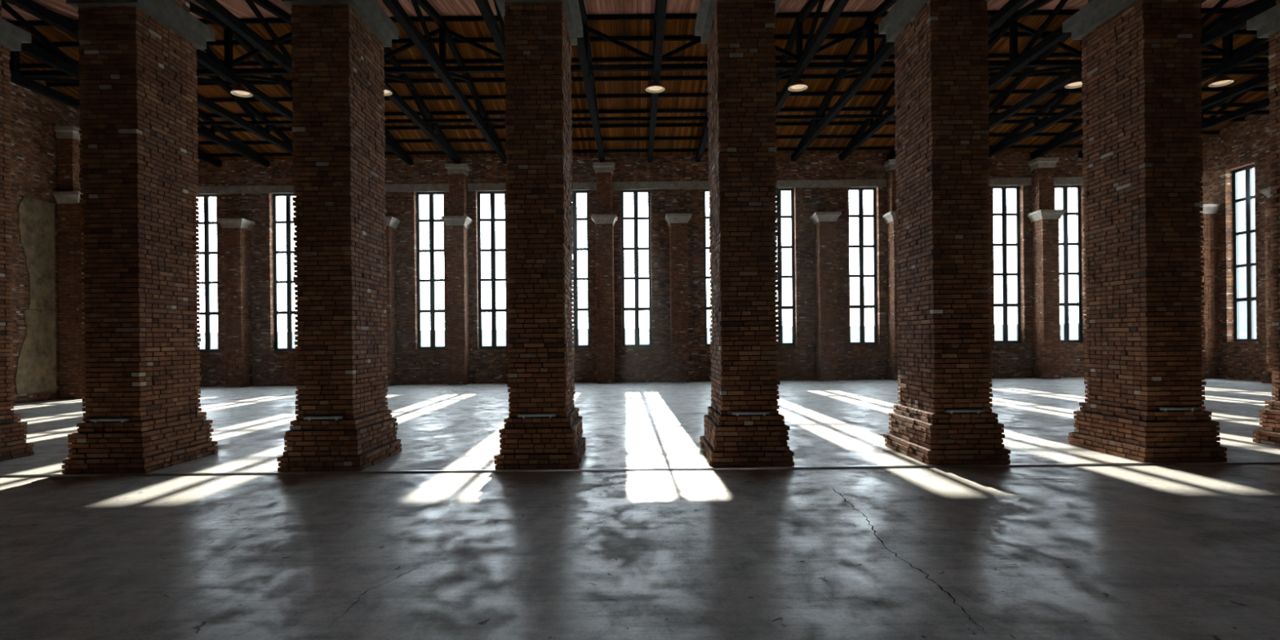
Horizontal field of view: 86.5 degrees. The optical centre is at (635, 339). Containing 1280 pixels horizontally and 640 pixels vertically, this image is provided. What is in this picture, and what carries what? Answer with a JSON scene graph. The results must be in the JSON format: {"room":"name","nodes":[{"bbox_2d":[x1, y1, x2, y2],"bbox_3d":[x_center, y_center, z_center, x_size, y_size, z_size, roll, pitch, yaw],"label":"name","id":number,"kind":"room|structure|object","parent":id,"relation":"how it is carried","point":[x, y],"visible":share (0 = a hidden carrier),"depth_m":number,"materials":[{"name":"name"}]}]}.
{"room":"empty industrial hall","nodes":[
{"label":"empty industrial hall","id":0,"kind":"room"},
{"bbox_2d":[8,63,82,403],"bbox_3d":[-17.620,-3.205,11.200,0.630,10.400,28.800,-1,0,0],"label":"wall","id":1,"kind":"structure","parent":0,"point":[34,115],"depth_m":19.59,"materials":[{"name":"brick"}]},
{"bbox_2d":[80,110,1271,125],"bbox_3d":[1.627,-6.918,21.300,37.980,0.100,0.100,-1,0,0],"label":"beam","id":2,"kind":"structure","parent":1,"relation":"attached to","point":[1258,112],"depth_m":21.25,"materials":[{"name":"metal"}]},
{"bbox_2d":[1,0,1271,159],"bbox_3d":[1.530,-7.575,17.160,39.020,1.424,17.720,-1,0,0],"label":"ceiling","id":3,"kind":"structure","parent":0,"point":[610,24],"depth_m":20.33,"materials":[{"name":"wood"}]},
{"bbox_2d":[19,51,1268,68],"bbox_3d":[1.617,-7.862,19.085,37.980,0.100,0.090,-1,0,0],"label":"beam","id":4,"kind":"structure","parent":3,"relation":"attached to","point":[1203,53],"depth_m":19.04,"materials":[{"name":"metal"}]},
{"bbox_2d":[208,144,1083,156],"bbox_3d":[1.627,-6.958,25.055,37.980,0.100,0.090,-1,0,0],"label":"beam","id":5,"kind":"structure","parent":3,"relation":"attached to","point":[883,148],"depth_m":25.01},
{"bbox_2d":[46,69,1267,87],"bbox_3d":[1.619,-7.712,20.080,37.980,0.100,0.090,-1,0,0],"label":"beam","id":6,"kind":"structure","parent":3,"relation":"attached to","point":[1260,71],"depth_m":20.04,"materials":[{"name":"metal"}]},
{"bbox_2d":[79,87,1268,102],"bbox_3d":[1.621,-7.561,21.075,37.980,0.100,0.090,-1,0,0],"label":"beam","id":7,"kind":"structure","parent":3,"relation":"attached to","point":[1203,89],"depth_m":21.03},
{"bbox_2d":[198,130,1219,145],"bbox_3d":[1.625,-7.109,24.060,37.980,0.100,0.090,-1,0,0],"label":"beam","id":8,"kind":"structure","parent":3,"relation":"attached to","point":[1204,132],"depth_m":24.02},
{"bbox_2d":[208,117,1244,132],"bbox_3d":[1.624,-7.260,23.065,37.980,0.100,0.090,-1,0,0],"label":"beam","id":9,"kind":"structure","parent":3,"relation":"attached to","point":[1237,119],"depth_m":23.02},
{"bbox_2d":[197,102,1269,118],"bbox_3d":[1.622,-7.410,22.070,37.980,0.100,0.090,-1,0,0],"label":"beam","id":10,"kind":"structure","parent":3,"relation":"attached to","point":[1234,104],"depth_m":22.03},
{"bbox_2d":[0,377,1279,639],"bbox_3d":[1.768,1.716,11.210,39.300,0.251,29.620,-1,0,0],"label":"floor","id":11,"kind":"structure","parent":0,"point":[1176,552],"depth_m":5.58,"materials":[{"name":"concrete"}]},
{"bbox_2d":[0,0,34,461],"bbox_3d":[-9.386,-2.372,9.220,1.060,8.160,1.530,-1,0,0],"label":"brick pillar","id":12,"kind":"structure","parent":11,"relation":"on","point":[13,445],"depth_m":9.72,"materials":[{"name":"brick"}]},
{"bbox_2d":[53,125,85,399],"bbox_3d":[-16.887,-2.283,20.620,0.755,8.140,0.930,-1,0,0],"label":"pilaster","id":13,"kind":"object","parent":11,"relation":"on","point":[68,196],"visible":0.56,"depth_m":20.32,"materials":[{"name":"brick"}]},
{"bbox_2d":[62,0,217,474],"bbox_3d":[-6.686,-2.400,9.220,1.060,8.160,1.530,-1,0,0],"label":"brick pillar","id":14,"kind":"structure","parent":11,"relation":"on","point":[139,170],"depth_m":8.64,"materials":[{"name":"brick"}]},
{"bbox_2d":[88,417,130,422],"bbox_3d":[-6.650,1.024,8.596,0.490,0.050,0.048,-1,0,0],"label":"tube light","id":15,"kind":"object","parent":14,"relation":"on","point":[122,420],"visible":1,"depth_m":8.58,"materials":[{"name":"white"}]},
{"bbox_2d":[216,217,255,387],"bbox_3d":[-14.760,-1.323,25.151,0.930,6.175,0.855,-1,0,0],"label":"pilaster","id":16,"kind":"object","parent":11,"relation":"on","point":[237,313],"visible":1,"depth_m":24.89,"materials":[{"name":"brick"}]},
{"bbox_2d":[276,0,401,471],"bbox_3d":[-3.984,-2.428,9.220,1.064,8.160,1.530,-1,0,0],"label":"brick pillar","id":17,"kind":"structure","parent":11,"relation":"on","point":[337,55],"depth_m":8.63,"materials":[{"name":"brick"}]},
{"bbox_2d":[303,415,343,420],"bbox_3d":[-3.950,0.996,8.596,0.490,0.050,0.048,-1,0,0],"label":"tube light","id":18,"kind":"object","parent":17,"relation":"on","point":[309,418],"visible":1,"depth_m":8.58,"materials":[{"name":"white"}]},
{"bbox_2d":[383,216,399,386],"bbox_3d":[-9.310,-1.380,25.151,0.930,6.175,0.855,-1,0,0],"label":"pilaster","id":19,"kind":"object","parent":11,"relation":"on","point":[392,223],"visible":0.48,"depth_m":25.03,"materials":[{"name":"brick"}]},
{"bbox_2d":[440,164,472,385],"bbox_3d":[-6.596,-2.391,25.151,0.930,8.140,0.855,-1,0,0],"label":"pilaster","id":20,"kind":"object","parent":11,"relation":"on","point":[458,223],"visible":1,"depth_m":24.90,"materials":[{"name":"brick"}]},
{"bbox_2d":[449,383,463,385],"bbox_3d":[-6.553,1.654,24.818,0.490,0.050,0.048,-1,0,0],"label":"tube light","id":21,"kind":"object","parent":11,"relation":"on","point":[450,384],"visible":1,"depth_m":24.81,"materials":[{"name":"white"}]},
{"bbox_2d":[493,0,586,469],"bbox_3d":[-1.286,-2.457,9.220,1.060,8.160,1.530,-1,0,0],"label":"brick pillar","id":22,"kind":"structure","parent":11,"relation":"on","point":[540,35],"depth_m":8.62,"materials":[{"name":"brick"}]},
{"bbox_2d":[517,413,556,417],"bbox_3d":[-1.250,0.967,8.596,0.490,0.050,0.048,-1,0,0],"label":"tube light","id":23,"kind":"object","parent":22,"relation":"on","point":[523,415],"visible":1,"depth_m":8.58,"materials":[{"name":"white"}]},
{"bbox_2d":[591,162,617,383],"bbox_3d":[-1.146,-2.448,25.151,0.930,8.140,0.855,-1,0,0],"label":"pilaster","id":24,"kind":"object","parent":11,"relation":"on","point":[605,220],"visible":1,"depth_m":24.89,"materials":[{"name":"brick"}]},
{"bbox_2d":[599,382,612,383],"bbox_3d":[-1.103,1.597,24.818,0.490,0.050,0.048,-1,0,0],"label":"tube light","id":25,"kind":"object","parent":11,"relation":"on","point":[599,382],"visible":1,"depth_m":24.81,"materials":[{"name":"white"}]},
{"bbox_2d":[0,461,1279,477],"bbox_3d":[1.717,1.582,8.360,37.960,0.021,0.050,-1,0,0],"label":"joint","id":26,"kind":"object","parent":11,"relation":"on","point":[1264,462],"visible":1,"depth_m":8.34,"materials":[{"name":"grey metal"}]},
{"bbox_2d":[665,213,691,382],"bbox_3d":[1.589,-1.494,25.151,0.930,6.175,0.855,-1,0,0],"label":"pilaster","id":27,"kind":"object","parent":11,"relation":"on","point":[677,223],"visible":1,"depth_m":24.88,"materials":[{"name":"brick"}]},
{"bbox_2d":[673,381,687,382],"bbox_3d":[1.622,1.568,24.818,0.490,0.050,0.048,-1,0,0],"label":"tube light","id":28,"kind":"object","parent":11,"relation":"on","point":[673,381],"visible":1,"depth_m":24.81,"materials":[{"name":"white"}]},
{"bbox_2d":[694,0,794,466],"bbox_3d":[1.414,-2.485,9.220,1.060,8.160,1.530,-1,0,0],"label":"brick pillar","id":29,"kind":"structure","parent":11,"relation":"on","point":[739,35],"depth_m":8.62,"materials":[{"name":"brick"}]},
{"bbox_2d":[731,411,770,415],"bbox_3d":[1.450,0.939,8.596,0.490,0.050,0.048,-1,0,0],"label":"tube light","id":30,"kind":"object","parent":29,"relation":"on","point":[764,413],"visible":1,"depth_m":8.58,"materials":[{"name":"white"}]},
{"bbox_2d":[809,211,841,381],"bbox_3d":[7.039,-1.552,25.151,0.930,6.175,0.855,-1,0,0],"label":"pilaster","id":31,"kind":"object","parent":11,"relation":"on","point":[824,223],"visible":1,"depth_m":24.88,"materials":[{"name":"brick"}]},
{"bbox_2d":[882,159,899,380],"bbox_3d":[9.754,-2.563,25.151,0.930,8.140,0.855,-1,0,0],"label":"pilaster","id":32,"kind":"object","parent":11,"relation":"on","point":[890,218],"visible":0.4,"depth_m":25.13,"materials":[{"name":"brick"}]},
{"bbox_2d":[878,0,1010,465],"bbox_3d":[4.114,-2.513,9.220,1.060,8.160,1.531,-1,0,0],"label":"brick pillar","id":33,"kind":"structure","parent":11,"relation":"on","point":[942,126],"depth_m":8.63,"materials":[{"name":"brick"}]},
{"bbox_2d":[944,408,984,413],"bbox_3d":[4.150,0.910,8.596,0.490,0.050,0.048,-1,0,0],"label":"tube light","id":34,"kind":"object","parent":33,"relation":"on","point":[976,411],"visible":1,"depth_m":8.58,"materials":[{"name":"white"}]},
{"bbox_2d":[1026,157,1066,378],"bbox_3d":[15.203,-2.620,25.151,0.930,8.140,0.855,-1,0,0],"label":"pilaster","id":35,"kind":"object","parent":11,"relation":"on","point":[1044,219],"visible":1,"depth_m":24.92,"materials":[{"name":"brick"}]},
{"bbox_2d":[1062,0,1226,462],"bbox_3d":[6.812,-2.542,9.220,1.063,8.160,1.530,-1,0,0],"label":"brick pillar","id":36,"kind":"structure","parent":11,"relation":"on","point":[1141,90],"depth_m":8.65,"materials":[{"name":"brick"}]},
{"bbox_2d":[1156,406,1198,411],"bbox_3d":[6.850,0.882,8.596,0.490,0.050,0.048,-1,0,0],"label":"tube light","id":37,"kind":"object","parent":36,"relation":"on","point":[1163,409],"visible":1,"depth_m":8.58,"materials":[{"name":"white"}]},
{"bbox_2d":[1200,204,1221,378],"bbox_3d":[20.244,-1.690,24.450,0.835,6.175,0.930,-1,0,0],"label":"pilaster","id":38,"kind":"object","parent":11,"relation":"on","point":[1210,278],"visible":0.3,"depth_m":24.14,"materials":[{"name":"brick"}]},
{"bbox_2d":[1246,0,1279,446],"bbox_3d":[9.514,-2.570,9.220,1.060,8.160,1.530,-1,0,0],"label":"brick pillar","id":39,"kind":"structure","parent":11,"relation":"on","point":[1267,24],"depth_m":9.74,"materials":[{"name":"brick"}]},
{"bbox_2d":[1259,126,1275,383],"bbox_3d":[20.288,-2.673,21.250,0.727,8.140,0.944,-1,0,0],"label":"pilaster","id":40,"kind":"object","parent":11,"relation":"on","point":[1268,371],"visible":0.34,"depth_m":21.47,"materials":[{"name":"brick"}]},
{"bbox_2d":[195,151,1087,386],"bbox_3d":[1.723,-2.608,25.810,39.300,8.800,0.420,-1,0,0],"label":"wall","id":41,"kind":"structure","parent":0,"point":[270,367],"depth_m":25.60,"materials":[{"name":"brick"}]},
{"bbox_2d":[8,23,222,167],"bbox_3d":[-15.676,-7.196,17.145,0.170,1.438,16.914,-1,0,0],"label":"roof truss","id":42,"kind":"object","parent":41,"relation":"attached to","point":[27,82],"visible":0.37,"depth_m":18.02,"materials":[{"name":"metal"}]},
{"bbox_2d":[31,40,79,65],"bbox_3d":[-14.777,-7.290,17.150,1.699,0.871,0.080,-1,0,0],"label":"diagonal brace","id":43,"kind":"object","parent":42,"relation":"attached to","point":[33,42],"visible":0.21,"depth_m":17.11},
{"bbox_2d":[28,29,1257,47],"bbox_3d":[1.616,-8.013,18.090,37.980,0.100,0.090,-1,0,0],"label":"beam","id":44,"kind":"structure","parent":42,"relation":"on","point":[1239,32],"depth_m":18.04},
{"bbox_2d":[19,57,1271,77],"bbox_3d":[1.627,-6.933,17.320,37.980,0.130,0.130,-1,0,0],"label":"beam","id":45,"kind":"structure","parent":42,"relation":"on","point":[1262,60],"depth_m":17.25,"materials":[{"name":"metal"}]},
{"bbox_2d":[1,0,269,166],"bbox_3d":[-13.877,-7.215,17.145,0.170,1.438,16.914,-1,0,0],"label":"roof truss","id":46,"kind":"object","parent":41,"relation":"attached to","point":[68,66],"visible":0.32,"depth_m":16.63,"materials":[{"name":"metal"}]},
{"bbox_2d":[4,0,294,154],"bbox_3d":[-12.077,-7.234,17.145,0.170,1.438,16.914,-1,0,0],"label":"roof truss","id":47,"kind":"object","parent":41,"relation":"attached to","point":[30,6],"visible":0.34,"depth_m":19.75,"materials":[{"name":"metal"}]},
{"bbox_2d":[196,194,217,351],"bbox_3d":[-16.332,-2.519,25.905,1.127,6.000,0.090,-1,0,0],"label":"window","id":48,"kind":"structure","parent":41,"relation":"in","point":[209,340],"depth_m":25.87,"materials":[{"name":"paint"}]},
{"bbox_2d":[189,1,293,122],"bbox_3d":[-10.277,-7.253,17.145,0.170,1.438,16.914,-1,0,0],"label":"roof truss","id":49,"kind":"object","parent":41,"relation":"attached to","point":[214,64],"visible":0.5,"depth_m":17.20,"materials":[{"name":"metal"}]},
{"bbox_2d":[198,48,224,64],"bbox_3d":[-11.178,-7.328,17.150,1.699,0.871,0.080,-1,0,0],"label":"diagonal brace","id":50,"kind":"object","parent":49,"relation":"attached to","point":[206,53],"visible":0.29,"depth_m":17.11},
{"bbox_2d":[230,83,253,97],"bbox_3d":[-10.118,-6.422,17.450,0.516,0.260,0.516,-1,0,0],"label":"pendant lamp","id":51,"kind":"object","parent":49,"relation":"hanging from","point":[241,91],"visible":1,"depth_m":17.41,"materials":[{"name":"black metal"}]},
{"bbox_2d":[233,90,250,94],"bbox_3d":[-10.117,-6.332,17.450,0.390,0.044,0.390,-1,0,0],"label":"diffuser","id":52,"kind":"object","parent":51,"relation":"attached to","point":[235,92],"depth_m":17.42,"materials":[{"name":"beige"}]},
{"bbox_2d":[230,31,292,66],"bbox_3d":[-9.378,-7.347,17.150,1.699,0.871,0.080,-1,0,0],"label":"diagonal brace","id":53,"kind":"object","parent":49,"relation":"attached to","point":[289,35],"visible":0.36,"depth_m":17.11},
{"bbox_2d":[195,185,295,194],"bbox_3d":[-14.870,-5.619,25.580,4.980,0.290,0.040,-1,0,0],"label":"trim","id":54,"kind":"structure","parent":41,"relation":"attached to","point":[255,188],"depth_m":25.56,"materials":[{"name":"concrete"}]},
{"bbox_2d":[272,193,297,351],"bbox_3d":[-13.213,-2.551,25.905,1.127,6.000,0.090,-1,0,0],"label":"window","id":55,"kind":"structure","parent":41,"relation":"in","point":[283,341],"depth_m":25.87,"materials":[{"name":"paint"}]},
{"bbox_2d":[194,0,413,164],"bbox_3d":[-8.477,-7.271,17.145,0.170,1.438,16.914,-1,0,0],"label":"roof truss","id":56,"kind":"object","parent":41,"relation":"attached to","point":[284,60],"visible":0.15,"depth_m":15.52,"materials":[{"name":"metal"}]},
{"bbox_2d":[384,183,449,192],"bbox_3d":[-9.355,-5.677,25.580,4.850,0.290,0.040,-1,0,0],"label":"trim","id":57,"kind":"structure","parent":41,"relation":"attached to","point":[411,187],"depth_m":25.56,"materials":[{"name":"concrete"}]},
{"bbox_2d":[383,47,461,164],"bbox_3d":[-6.677,-7.290,17.145,0.170,1.438,16.914,-1,0,0],"label":"roof truss","id":58,"kind":"object","parent":41,"relation":"attached to","point":[440,140],"visible":0.45,"depth_m":20.78,"materials":[{"name":"metal"}]},
{"bbox_2d":[383,83,392,96],"bbox_3d":[-6.518,-6.460,17.450,0.516,0.260,0.516,-1,0,0],"label":"pendant lamp","id":59,"kind":"object","parent":58,"relation":"hanging from","point":[387,91],"visible":0.3,"depth_m":17.48,"materials":[{"name":"brown"}]},
{"bbox_2d":[383,28,439,60],"bbox_3d":[-5.778,-7.385,17.150,1.699,0.871,0.080,-1,0,0],"label":"diagonal brace","id":60,"kind":"object","parent":58,"relation":"attached to","point":[390,54],"visible":0.64,"depth_m":17.11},
{"bbox_2d":[416,191,445,349],"bbox_3d":[-7.763,-2.609,25.905,1.127,6.000,0.090,-1,0,0],"label":"window","id":61,"kind":"structure","parent":41,"relation":"in","point":[432,339],"depth_m":25.87,"materials":[{"name":"paint"}]},
{"bbox_2d":[382,0,506,164],"bbox_3d":[-4.877,-7.309,17.145,0.170,1.438,16.914,-1,0,0],"label":"roof truss","id":62,"kind":"object","parent":41,"relation":"attached to","point":[438,63],"visible":0.88,"depth_m":17.07,"materials":[{"name":"metal"}]},
{"bbox_2d":[444,28,502,59],"bbox_3d":[-3.978,-7.404,17.150,1.699,0.871,0.080,-1,0,0],"label":"diagonal brace","id":63,"kind":"object","parent":62,"relation":"attached to","point":[449,32],"visible":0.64,"depth_m":17.11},
{"bbox_2d":[474,0,506,62],"bbox_3d":[-3.077,-7.328,17.145,0.170,1.438,16.914,-1,0,0],"label":"roof truss","id":64,"kind":"object","parent":41,"relation":"attached to","point":[498,36],"visible":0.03,"depth_m":14.67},
{"bbox_2d":[477,191,507,349],"bbox_3d":[-5.433,-2.633,25.905,1.127,6.000,0.090,-1,0,0],"label":"window","id":65,"kind":"structure","parent":41,"relation":"in","point":[493,338],"depth_m":25.87,"materials":[{"name":"paint"}]},
{"bbox_2d":[467,182,596,191],"bbox_3d":[-3.905,-5.734,25.580,4.850,0.290,0.040,-1,0,0],"label":"trim","id":66,"kind":"structure","parent":41,"relation":"attached to","point":[576,185],"depth_m":25.56,"materials":[{"name":"concrete"}]},
{"bbox_2d":[572,190,590,347],"bbox_3d":[-2.313,-2.666,25.905,1.127,6.000,0.090,-1,0,0],"label":"window","id":67,"kind":"structure","parent":41,"relation":"in","point":[582,336],"depth_m":25.87,"materials":[{"name":"paint"}]},
{"bbox_2d":[576,0,604,162],"bbox_3d":[-1.277,-7.347,17.145,0.170,1.438,16.914,-1,0,0],"label":"roof truss","id":68,"kind":"object","parent":41,"relation":"attached to","point":[583,46],"visible":0.88,"depth_m":18.02,"materials":[{"name":"metal"}]},
{"bbox_2d":[587,26,653,61],"bbox_3d":[-0.378,-7.441,17.150,1.699,0.871,0.080,-1,0,0],"label":"diagonal brace","id":69,"kind":"object","parent":68,"relation":"attached to","point":[591,30],"visible":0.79,"depth_m":17.11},
{"bbox_2d":[620,189,652,347],"bbox_3d":[0.017,-2.690,25.905,1.127,6.000,0.090,-1,0,0],"label":"window","id":70,"kind":"structure","parent":41,"relation":"in","point":[635,337],"depth_m":25.87,"materials":[{"name":"paint"}]},
{"bbox_2d":[648,0,666,162],"bbox_3d":[0.523,-7.366,17.145,0.170,1.438,16.914,-1,0,0],"label":"roof truss","id":71,"kind":"object","parent":41,"relation":"attached to","point":[660,6],"visible":0.95,"depth_m":16.71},
{"bbox_2d":[644,79,665,93],"bbox_3d":[0.491,-6.534,17.450,0.516,0.260,0.516,-1,0,0],"label":"pendant lamp","id":72,"kind":"object","parent":71,"relation":"hanging from","point":[655,86],"visible":1,"depth_m":17.39,"materials":[{"name":"brown"}]},
{"bbox_2d":[647,85,662,90],"bbox_3d":[0.492,-6.444,17.450,0.390,0.044,0.390,-1,0,0],"label":"diffuser","id":73,"kind":"object","parent":72,"relation":"attached to","point":[649,87],"depth_m":17.43,"materials":[{"name":"white"}]},
{"bbox_2d":[612,181,709,190],"bbox_3d":[1.544,-5.792,25.580,4.850,0.290,0.040,-1,0,0],"label":"trim","id":74,"kind":"structure","parent":41,"relation":"attached to","point":[643,184],"depth_m":25.56,"materials":[{"name":"concrete"}]},
{"bbox_2d":[695,103,708,161],"bbox_3d":[2.323,-7.385,17.145,0.170,1.438,16.914,-1,0,0],"label":"roof truss","id":75,"kind":"object","parent":41,"relation":"attached to","point":[704,133],"visible":0.25,"depth_m":23.13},
{"bbox_2d":[662,36,701,60],"bbox_3d":[1.422,-7.460,17.150,1.699,0.871,0.080,-1,0,0],"label":"diagonal brace","id":76,"kind":"object","parent":75,"relation":"attached to","point":[698,40],"visible":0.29,"depth_m":17.11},
{"bbox_2d":[774,45,797,60],"bbox_3d":[3.222,-7.479,17.150,1.699,0.871,0.080,-1,0,0],"label":"diagonal brace","id":77,"kind":"object","parent":75,"relation":"attached to","point":[778,49],"visible":0.36,"depth_m":17.11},
{"bbox_2d":[703,188,711,346],"bbox_3d":[3.137,-2.723,25.905,1.127,6.000,0.090,-1,0,0],"label":"window","id":78,"kind":"structure","parent":41,"relation":"in","point":[708,338],"depth_m":25.86,"materials":[{"name":"paint"}]},
{"bbox_2d":[775,187,795,346],"bbox_3d":[5.466,-2.748,25.905,1.127,6.000,0.090,-1,0,0],"label":"window","id":79,"kind":"structure","parent":41,"relation":"in","point":[786,335],"depth_m":25.87,"materials":[{"name":"paint"}]},
{"bbox_2d":[774,0,848,115],"bbox_3d":[4.122,-7.404,17.145,0.170,1.438,16.914,-1,0,0],"label":"roof truss","id":80,"kind":"object","parent":41,"relation":"attached to","point":[803,59],"visible":0.58,"depth_m":16.39,"materials":[{"name":"metal"}]},
{"bbox_2d":[787,77,808,91],"bbox_3d":[4.151,-6.572,17.450,0.516,0.260,0.516,-1,0,0],"label":"pendant lamp","id":81,"kind":"object","parent":80,"relation":"hanging from","point":[797,85],"visible":1,"depth_m":17.40,"materials":[{"name":"brown"}]},
{"bbox_2d":[790,84,805,88],"bbox_3d":[4.152,-6.482,17.450,0.390,0.044,0.390,-1,0,0],"label":"diffuser","id":82,"kind":"object","parent":81,"relation":"attached to","point":[792,86],"depth_m":17.43,"materials":[{"name":"white"}]},
{"bbox_2d":[815,23,868,53],"bbox_3d":[5.021,-7.498,17.150,1.699,0.871,0.080,-1,0,0],"label":"diagonal brace","id":83,"kind":"object","parent":80,"relation":"attached to","point":[829,44],"visible":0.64,"depth_m":17.11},
{"bbox_2d":[775,178,886,187],"bbox_3d":[6.994,-5.849,25.580,4.850,0.290,0.040,-1,0,0],"label":"trim","id":84,"kind":"structure","parent":41,"relation":"attached to","point":[877,182],"depth_m":25.56,"materials":[{"name":"concrete"}]},
{"bbox_2d":[791,0,897,160],"bbox_3d":[5.922,-7.423,17.145,0.170,1.438,16.914,-1,0,0],"label":"roof truss","id":85,"kind":"object","parent":41,"relation":"attached to","point":[883,51],"visible":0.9,"depth_m":18.39,"materials":[{"name":"metal"}]},
{"bbox_2d":[874,23,878,31],"bbox_3d":[6.821,-7.517,17.150,1.699,0.871,0.080,-1,0,0],"label":"diagonal brace","id":86,"kind":"object","parent":85,"relation":"attached to","point":[876,26],"visible":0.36,"depth_m":17.11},
{"bbox_2d":[848,186,877,345],"bbox_3d":[8.586,-2.780,25.905,1.127,6.000,0.090,-1,0,0],"label":"window","id":87,"kind":"structure","parent":41,"relation":"in","point":[861,335],"depth_m":25.87,"materials":[{"name":"paint"}]},
{"bbox_2d":[839,0,1028,160],"bbox_3d":[7.722,-7.442,17.145,0.170,1.438,16.914,-1,0,0],"label":"roof truss","id":88,"kind":"object","parent":41,"relation":"attached to","point":[1011,6],"visible":0.34,"depth_m":21.08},
{"bbox_2d":[987,22,1011,37],"bbox_3d":[8.621,-7.536,17.150,1.699,0.871,0.080,-1,0,0],"label":"diagonal brace","id":89,"kind":"object","parent":88,"relation":"attached to","point":[1009,24],"visible":0.36,"depth_m":17.11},
{"bbox_2d":[886,0,1071,159],"bbox_3d":[9.522,-7.460,17.145,0.170,1.438,16.914,-1,0,0],"label":"roof truss","id":90,"kind":"object","parent":41,"relation":"attached to","point":[1017,62],"visible":0.52,"depth_m":16.68,"materials":[{"name":"metal"}]},
{"bbox_2d":[1017,22,1081,57],"bbox_3d":[10.421,-7.555,17.150,1.699,0.871,0.080,-1,0,0],"label":"diagonal brace","id":91,"kind":"object","parent":90,"relation":"attached to","point":[1020,26],"visible":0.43,"depth_m":17.11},
{"bbox_2d":[992,185,1020,343],"bbox_3d":[14.036,-2.837,25.905,1.127,6.000,0.090,-1,0,0],"label":"window","id":92,"kind":"structure","parent":41,"relation":"in","point":[1004,333],"depth_m":25.87,"materials":[{"name":"paint"}]},
{"bbox_2d":[988,177,1031,186],"bbox_3d":[12.444,-5.906,25.580,4.850,0.290,0.040,-1,0,0],"label":"trim","id":93,"kind":"structure","parent":41,"relation":"attached to","point":[993,181],"depth_m":25.56,"materials":[{"name":"concrete"}]},
{"bbox_2d":[1054,185,1081,342],"bbox_3d":[16.366,-2.862,25.905,1.127,6.000,0.090,-1,0,0],"label":"window","id":94,"kind":"structure","parent":41,"relation":"in","point":[1069,332],"depth_m":25.87,"materials":[{"name":"paint"}]},
{"bbox_2d":[1053,177,1084,185],"bbox_3d":[18.053,-5.965,25.580,5.170,0.290,0.040,-1,0,0],"label":"trim","id":95,"kind":"structure","parent":41,"relation":"attached to","point":[1057,180],"depth_m":25.56,"materials":[{"name":"concrete"}]},
{"bbox_2d":[987,0,1206,129],"bbox_3d":[11.322,-7.479,17.145,0.170,1.438,16.914,-1,0,0],"label":"roof truss","id":96,"kind":"object","parent":41,"relation":"attached to","point":[1062,80],"visible":0.3,"depth_m":19.41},
{"bbox_2d":[1064,75,1083,88],"bbox_3d":[11.291,-6.647,17.450,0.516,0.260,0.516,-1,0,0],"label":"pendant lamp","id":97,"kind":"object","parent":96,"relation":"hanging from","point":[1076,81],"visible":0.88,"depth_m":17.41,"materials":[{"name":"brown"}]},
{"bbox_2d":[1066,81,1082,86],"bbox_3d":[11.292,-6.557,17.450,0.390,0.044,0.390,-1,0,0],"label":"diffuser","id":98,"kind":"object","parent":97,"relation":"attached to","point":[1070,83],"depth_m":17.45,"materials":[{"name":"white"}]},
{"bbox_2d":[987,0,1275,157],"bbox_3d":[13.122,-7.498,17.145,0.170,1.438,16.914,-1,0,0],"label":"roof truss","id":99,"kind":"object","parent":41,"relation":"attached to","point":[1012,138],"visible":0.27,"depth_m":20.73,"materials":[{"name":"metal"}]},
{"bbox_2d":[1204,44,1226,55],"bbox_3d":[14.021,-7.593,17.150,1.699,0.871,0.080,-1,0,0],"label":"diagonal brace","id":100,"kind":"object","parent":99,"relation":"attached to","point":[1211,46],"visible":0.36,"depth_m":17.11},
{"bbox_2d":[1030,0,1270,158],"bbox_3d":[14.922,-7.517,17.145,0.170,1.438,16.914,-1,0,0],"label":"roof truss","id":101,"kind":"object","parent":41,"relation":"attached to","point":[1244,55],"visible":0.52,"depth_m":17.18,"materials":[{"name":"metal"}]},
{"bbox_2d":[1208,73,1234,87],"bbox_3d":[15.011,-6.686,17.450,0.516,0.260,0.516,-1,0,0],"label":"pendant lamp","id":102,"kind":"object","parent":101,"relation":"hanging from","point":[1221,79],"visible":1,"depth_m":17.40,"materials":[{"name":"brown"}]},
{"bbox_2d":[1211,80,1231,84],"bbox_3d":[15.012,-6.596,17.450,0.390,0.044,0.390,-1,0,0],"label":"diffuser","id":103,"kind":"object","parent":102,"relation":"attached to","point":[1215,82],"depth_m":17.44,"materials":[{"name":"white"}]},
{"bbox_2d":[1232,38,1264,53],"bbox_3d":[15.821,-7.612,17.150,1.699,0.871,0.080,-1,0,0],"label":"diagonal brace","id":104,"kind":"object","parent":101,"relation":"attached to","point":[1238,49],"visible":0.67,"depth_m":17.11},
{"bbox_2d":[1078,38,1271,157],"bbox_3d":[16.722,-7.536,17.145,0.170,1.438,16.914,-1,0,0],"label":"roof truss","id":105,"kind":"object","parent":41,"relation":"attached to","point":[1262,79],"visible":0.26,"depth_m":18.76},
{"bbox_2d":[1199,68,1271,130],"bbox_3d":[18.522,-7.555,17.145,0.170,1.438,16.914,-1,0,0],"label":"roof truss","id":106,"kind":"object","parent":41,"relation":"attached to","point":[1211,121],"visible":0.28,"depth_m":21.15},
{"bbox_2d":[1199,106,1272,381],"bbox_3d":[20.873,-3.609,11.200,0.420,10.400,28.800,-1,0,0],"label":"wall","id":107,"kind":"structure","parent":0,"point":[1242,144],"depth_m":23.55,"materials":[{"name":"brick"}]},
{"bbox_2d":[1232,164,1256,342],"bbox_3d":[20.976,-2.910,23.250,0.090,6.000,1.127,-1,0,0],"label":"window","id":108,"kind":"structure","parent":107,"relation":"in","point":[1248,198],"depth_m":23.32,"materials":[{"name":"paint"}]},
{"label":"outside","id":109,"kind":"structure","parent":0,"visible":0},
{"bbox_3d":[0.022,2.110,95.000,300.000,0.200,310.000,-1,0,0],"label":"ground","id":110,"kind":"structure","parent":109,"visible":0},
{"bbox_2d":[1075,168,1256,338],"bbox_3d":[56.837,-15.788,54.000,18.000,34.400,40.000,-1,0,0],"label":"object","id":111,"kind":"object","parent":110,"relation":"on","point":[1241,175],"visible":0.02,"depth_m":53.63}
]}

